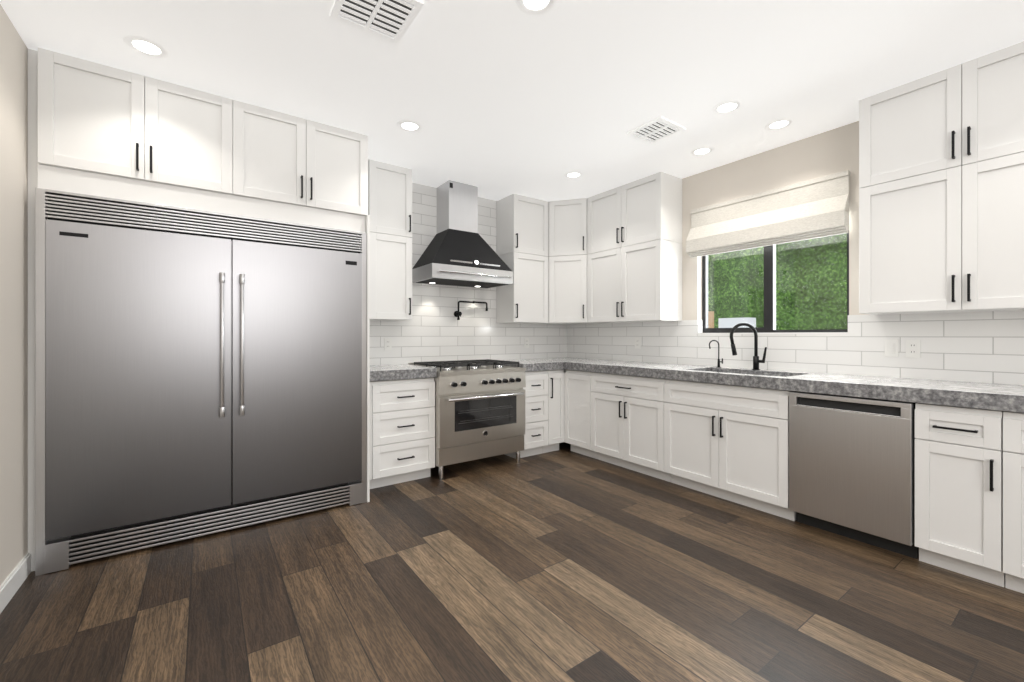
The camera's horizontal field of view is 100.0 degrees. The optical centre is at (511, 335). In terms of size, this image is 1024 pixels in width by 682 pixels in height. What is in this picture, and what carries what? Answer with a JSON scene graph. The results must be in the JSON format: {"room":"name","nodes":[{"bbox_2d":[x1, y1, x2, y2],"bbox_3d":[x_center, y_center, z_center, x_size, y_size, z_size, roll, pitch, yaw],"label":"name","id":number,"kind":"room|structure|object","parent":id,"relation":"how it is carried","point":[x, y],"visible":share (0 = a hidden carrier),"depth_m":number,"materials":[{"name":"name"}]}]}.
{"room":"kitchen","nodes":[
{"label":"kitchen","id":0,"kind":"room"},
{"bbox_2d":[0,4,27,584],"bbox_3d":[-1.133,-0.133,0.148,0.160,2.755,6.500,0,0,-36],"label":"wall","id":1,"kind":"structure","parent":0,"point":[13,299],"depth_m":2.09,"materials":[{"name":"beige paint"}]},
{"bbox_2d":[0,552,30,613],"bbox_3d":[-0.859,1.192,-0.086,0.014,0.105,5.800,0,0,-36],"label":"baseboard","id":2,"kind":"structure","parent":1,"relation":"attached to","point":[12,583],"depth_m":2.08,"materials":[{"name":"white wood"}]},
{"bbox_2d":[0,442,1023,681],"bbox_3d":[0.761,1.275,1.504,4.900,0.060,6.900,0,0,-36],"label":"floor","id":3,"kind":"structure","parent":0,"point":[564,563],"depth_m":2.03,"materials":[{"name":"brown wood"}]},
{"bbox_2d":[28,48,369,571],"bbox_3d":[-2.011,-0.132,3.024,1.760,2.753,0.798,0,0,-36],"label":"panels","id":4,"kind":"object","parent":3,"relation":"on","point":[67,180],"visible":0.4,"depth_m":2.43,"materials":[{"name":"white paint"}]},
{"bbox_2d":[35,188,366,575],"bbox_3d":[-1.975,0.241,2.994,1.695,2.008,0.852,0,0,-36],"label":"fridge","id":5,"kind":"object","parent":3,"relation":"on","point":[199,373],"visible":1,"depth_m":2.58,"materials":[{"name":"metal"}]},
{"bbox_2d":[370,378,434,488],"bbox_3d":[-1.083,0.807,3.770,0.612,0.876,0.650,0,0,-36],"label":"drawers","id":6,"kind":"object","parent":3,"relation":"on","point":[402,430],"visible":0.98,"depth_m":3.54,"materials":[{"name":"white paint"}]},
{"bbox_2d":[370,364,436,380],"bbox_3d":[-1.083,0.320,3.772,0.614,0.080,0.646,0,0,-36],"label":"countertop","id":7,"kind":"structure","parent":6,"relation":"on","point":[392,372],"depth_m":3.56,"materials":[{"name":"grey stone"}]},
{"bbox_2d":[408,359,525,479],"bbox_3d":[-0.425,0.753,4.176,0.920,0.984,0.754,0,0,-36],"label":"range","id":8,"kind":"object","parent":3,"relation":"on","point":[479,406],"visible":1,"depth_m":3.89,"materials":[{"name":"metal"}]},
{"bbox_2d":[505,371,547,458],"bbox_3d":[0.064,0.807,4.591,0.349,0.876,0.650,0,0,-36],"label":"drawers","id":9,"kind":"object","parent":3,"relation":"on","point":[536,417],"visible":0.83,"depth_m":4.38,"materials":[{"name":"white paint"}]},
{"bbox_2d":[543,370,563,452],"bbox_3d":[0.302,0.807,4.762,0.229,0.876,0.650,0,0,-36],"label":"base cabinet","id":10,"kind":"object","parent":3,"relation":"on","point":[555,408],"depth_m":4.53,"materials":[{"name":"white paint"}]},
{"bbox_2d":[564,370,596,458],"bbox_3d":[0.919,0.807,4.602,0.620,0.876,0.382,0,0,-36],"label":"base cabinet","id":11,"kind":"object","parent":3,"relation":"on","point":[577,410],"visible":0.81,"depth_m":4.43,"materials":[{"name":"white paint"}]},
{"bbox_2d":[499,358,562,371],"bbox_3d":[0.140,0.320,4.646,0.540,0.080,0.649,0,0,-36],"label":"countertop","id":12,"kind":"structure","parent":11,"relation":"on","point":[542,364],"depth_m":4.43,"materials":[{"name":"grey stone"}]},
{"bbox_2d":[591,372,681,481],"bbox_3d":[1.262,0.807,4.097,0.650,0.876,0.833,0,0,-36],"label":"base cabinet","id":13,"kind":"object","parent":3,"relation":"on","point":[627,421],"visible":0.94,"depth_m":3.88,"materials":[{"name":"white paint"}]},
{"bbox_2d":[664,379,795,520],"bbox_3d":[1.779,0.807,3.374,0.650,0.876,0.936,0,0,-36],"label":"base cabinet","id":14,"kind":"object","parent":3,"relation":"on","point":[729,442],"visible":0.94,"depth_m":3.14,"materials":[{"name":"white paint"}]},
{"bbox_2d":[551,357,1023,412],"bbox_3d":[1.764,0.320,3.397,0.648,0.080,4.571,0,0,-36],"label":"countertop","id":15,"kind":"structure","parent":14,"relation":"on","point":[1001,397],"depth_m":2.68,"materials":[{"name":"grey stone"}]},
{"bbox_2d":[709,340,722,367],"bbox_3d":[1.771,0.160,3.726,0.088,0.240,0.090,0,0,-36],"label":"tap","id":16,"kind":"object","parent":15,"relation":"on","point":[718,363],"visible":1,"depth_m":3.73,"materials":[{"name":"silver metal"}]},
{"bbox_2d":[730,323,766,369],"bbox_3d":[1.906,0.088,3.462,0.197,0.382,0.215,0,0,-36],"label":"kitchen faucet","id":17,"kind":"object","parent":15,"relation":"on","point":[756,361],"visible":1,"depth_m":3.47,"materials":[{"name":"black metal"}]},
{"bbox_2d":[789,391,918,558],"bbox_3d":[2.238,0.808,2.748,0.631,0.874,0.602,0,0,-36],"label":"dishwasher","id":18,"kind":"object","parent":3,"relation":"on","point":[851,467],"visible":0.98,"depth_m":2.53,"materials":[{"name":"metal"}]},
{"bbox_2d":[915,403,1004,586],"bbox_3d":[2.502,0.807,2.365,0.650,0.876,0.311,0,0,-36],"label":"base cabinet","id":19,"kind":"object","parent":3,"relation":"on","point":[958,489],"visible":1,"depth_m":2.19,"materials":[{"name":"white paint"}]},
{"bbox_2d":[1003,411,1023,593],"bbox_3d":[2.838,0.807,1.895,0.650,0.876,0.836,0,0,-36],"label":"base cabinet","id":20,"kind":"object","parent":3,"relation":"on","point":[1013,496],"visible":0.96,"depth_m":2.04,"materials":[{"name":"white paint"}]},
{"bbox_2d":[0,0,1023,201],"bbox_3d":[0.761,-1.550,1.504,4.900,0.080,6.900,0,0,-36],"label":"ceiling","id":21,"kind":"structure","parent":0,"point":[497,100],"depth_m":2.41,"materials":[{"name":"white paint"}]},
{"bbox_2d":[123,35,168,57],"bbox_3d":[-1.914,-1.507,2.252,0.184,0.006,0.184,0,0,-36],"label":"recessed light","id":22,"kind":"object","parent":21,"relation":"in","point":[146,46],"visible":1,"depth_m":2.25,"materials":[{"name":"white"}]},
{"bbox_2d":[330,0,423,44],"bbox_3d":[-0.628,-1.504,1.985,0.330,0.012,0.330,0,0,-36],"label":"ceiling vent","id":23,"kind":"object","parent":21,"relation":"in","point":[390,20],"visible":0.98,"depth_m":2.02,"materials":[{"name":"white metal"}]},
{"bbox_2d":[397,120,422,131],"bbox_3d":[-0.738,-1.507,3.100,0.184,0.006,0.184,0,0,-36],"label":"recessed light","id":24,"kind":"object","parent":21,"relation":"in","point":[410,126],"visible":1,"depth_m":3.09,"materials":[{"name":"white"}]},
{"bbox_2d":[516,0,555,14],"bbox_3d":[0.109,-1.507,1.935,0.184,0.006,0.184,0,0,-36],"label":"recessed light","id":25,"kind":"object","parent":21,"relation":"in","point":[534,7],"visible":1,"depth_m":1.97,"materials":[{"name":"white"}]},
{"bbox_2d":[564,171,582,177],"bbox_3d":[0.580,-1.507,4.043,0.184,0.006,0.184,0,0,-36],"label":"recessed light","id":26,"kind":"object","parent":21,"relation":"in","point":[574,174],"visible":1,"depth_m":4.03,"materials":[{"name":"white"}]},
{"bbox_2d":[626,116,685,144],"bbox_3d":[1.058,-1.504,3.168,0.300,0.012,0.300,0,0,-36],"label":"ceiling vent","id":27,"kind":"object","parent":21,"relation":"in","point":[658,129],"visible":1,"depth_m":3.16,"materials":[{"name":"white metal"}]},
{"bbox_2d":[690,146,713,155],"bbox_3d":[1.558,-1.507,3.526,0.184,0.006,0.184,0,0,-36],"label":"recessed light","id":28,"kind":"object","parent":21,"relation":"in","point":[702,151],"visible":1,"depth_m":3.52,"materials":[{"name":"white"}]},
{"bbox_2d":[712,100,742,113],"bbox_3d":[1.424,-1.507,2.846,0.184,0.006,0.184,0,0,-36],"label":"recessed light","id":29,"kind":"object","parent":21,"relation":"in","point":[728,106],"visible":1,"depth_m":2.84,"materials":[{"name":"white"}]},
{"bbox_2d":[764,118,793,130],"bbox_3d":[1.911,-1.507,3.077,0.184,0.006,0.184,0,0,-36],"label":"recessed light","id":30,"kind":"object","parent":21,"relation":"in","point":[779,124],"visible":1,"depth_m":3.07,"materials":[{"name":"white"}]},
{"bbox_2d":[682,121,868,319],"bbox_3d":[2.656,-0.133,2.861,0.160,2.755,6.500,0,0,-36],"label":"wall","id":31,"kind":"structure","parent":0,"point":[832,151],"depth_m":3.46,"materials":[{"name":"beige paint"}]},
{"bbox_2d":[530,198,591,323],"bbox_3d":[0.657,-0.823,5.002,0.596,1.366,0.688,0,0,-36],"label":"upper cabinet","id":32,"kind":"object","parent":31,"relation":"attached to","point":[568,261],"visible":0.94,"depth_m":4.77,"materials":[{"name":"white paint"}]},
{"bbox_2d":[588,172,681,322],"bbox_3d":[1.221,-0.823,4.409,0.368,1.366,0.927,0,0,-36],"label":"upper cabinet","id":33,"kind":"object","parent":31,"relation":"attached to","point":[635,251],"visible":1,"depth_m":4.17,"materials":[{"name":"white paint"}]},
{"bbox_2d":[686,170,849,257],"bbox_3d":[2.008,-0.945,3.516,0.122,0.444,1.210,0,0,-36],"label":"roman shade","id":34,"kind":"object","parent":31,"relation":"attached to","point":[813,208],"visible":1,"depth_m":3.40,"materials":[{"name":"fabric"}]},
{"bbox_2d":[702,230,848,332],"bbox_3d":[2.150,-0.482,3.599,0.053,0.945,1.160,0,0,-36],"label":"window","id":35,"kind":"structure","parent":31,"relation":"in","point":[770,294],"depth_m":3.57,"materials":[{"name":"black"}]},
{"bbox_2d":[567,310,1023,384],"bbox_3d":[2.065,0.251,3.606,0.083,0.789,4.600,0,0,-36],"label":"tile","id":36,"kind":"structure","parent":31,"relation":"attached to","point":[984,347],"depth_m":3.03,"materials":[{"name":"white tile"}]},
{"bbox_2d":[635,338,640,348],"bbox_3d":[1.331,0.083,4.553,0.008,0.115,0.070,0,0,-36],"label":"electrical outlet","id":37,"kind":"object","parent":36,"relation":"attached to","point":[637,343],"visible":1,"depth_m":4.55,"materials":[{"name":"white plastic"}]},
{"bbox_2d":[885,339,897,356],"bbox_3d":[2.534,0.085,2.872,0.010,0.115,0.070,0,0,-36],"label":"light switch","id":38,"kind":"object","parent":36,"relation":"attached to","point":[891,347],"visible":1,"depth_m":2.87,"materials":[{"name":"white plastic"}]},
{"bbox_2d":[906,340,919,357],"bbox_3d":[2.597,0.087,2.784,0.008,0.115,0.070,0,0,-36],"label":"electrical outlet","id":39,"kind":"object","parent":36,"relation":"attached to","point":[912,348],"visible":1,"depth_m":2.78,"materials":[{"name":"white plastic"}]},
{"bbox_2d":[859,41,1023,314],"bbox_3d":[2.880,-0.823,2.092,0.368,1.366,1.838,0,0,-36],"label":"upper cabinet","id":40,"kind":"object","parent":31,"relation":"attached to","point":[941,192],"visible":1,"depth_m":2.43,"materials":[{"name":"white paint"}]},
{"bbox_3d":[-1.177,-0.132,4.212,4.900,2.755,0.160,0,0,-36],"label":"wall","id":41,"kind":"structure","parent":0,"visible":0},
{"bbox_2d":[38,47,367,215],"bbox_3d":[-1.992,-1.204,3.036,1.709,0.607,0.800,0,0,-36],"label":"upper cabinet","id":42,"kind":"object","parent":41,"relation":"attached to","point":[94,117],"visible":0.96,"depth_m":2.61,"materials":[{"name":"white paint"}]},
{"bbox_2d":[368,159,411,320],"bbox_3d":[-1.206,-0.823,3.865,0.525,1.366,0.368,0,0,-36],"label":"upper cabinet","id":43,"kind":"object","parent":41,"relation":"attached to","point":[390,199],"visible":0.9,"depth_m":3.79,"materials":[{"name":"white paint"}]},
{"bbox_2d":[370,182,566,372],"bbox_3d":[-0.416,-0.432,4.654,2.730,2.154,0.008,0,0,-36],"label":"tile","id":44,"kind":"structure","parent":41,"relation":"attached to","point":[434,329],"depth_m":4.49,"materials":[{"name":"white tile"}]},
{"bbox_2d":[384,338,391,349],"bbox_3d":[-1.182,0.085,4.095,0.070,0.115,0.008,0,0,-36],"label":"electrical outlet","id":45,"kind":"object","parent":44,"relation":"attached to","point":[387,343],"visible":1,"depth_m":4.09,"materials":[{"name":"white plastic"}]},
{"bbox_2d":[412,180,512,287],"bbox_3d":[-0.477,-1.012,4.289,0.892,0.992,0.512,0,0,-36],"label":"range hood","id":46,"kind":"object","parent":44,"relation":"attached to","point":[459,251],"visible":0.96,"depth_m":4.21,"materials":[{"name":"black metal"}]},
{"bbox_2d":[454,301,487,319],"bbox_3d":[-0.424,-0.265,4.586,0.392,0.209,0.092,0,0,-36],"label":"pot filler","id":47,"kind":"object","parent":44,"relation":"attached to","point":[457,313],"visible":0.98,"depth_m":4.51,"materials":[{"name":"black metal"}]},
{"bbox_2d":[524,338,528,347],"bbox_3d":[0.174,0.090,5.066,0.070,0.115,0.008,0,0,-36],"label":"electrical outlet","id":48,"kind":"object","parent":44,"relation":"attached to","point":[526,342],"visible":1,"depth_m":5.06,"materials":[{"name":"white plastic"}]},
{"bbox_2d":[496,194,547,323],"bbox_3d":[0.123,-0.823,4.817,0.477,1.366,0.368,0,0,-36],"label":"upper cabinet","id":49,"kind":"object","parent":41,"relation":"attached to","point":[522,237],"visible":0.98,"depth_m":4.69,"materials":[{"name":"white paint"}]},
{"label":"outside","id":50,"kind":"structure","parent":0,"visible":0},
{"bbox_2d":[708,233,846,329],"bbox_3d":[2.794,-0.755,4.497,0.390,4.400,6.400,0,0,-36],"label":"hedge","id":51,"kind":"object","parent":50,"point":[803,258],"depth_m":4.57,"materials":[{"name":"green plant"}]}
]}

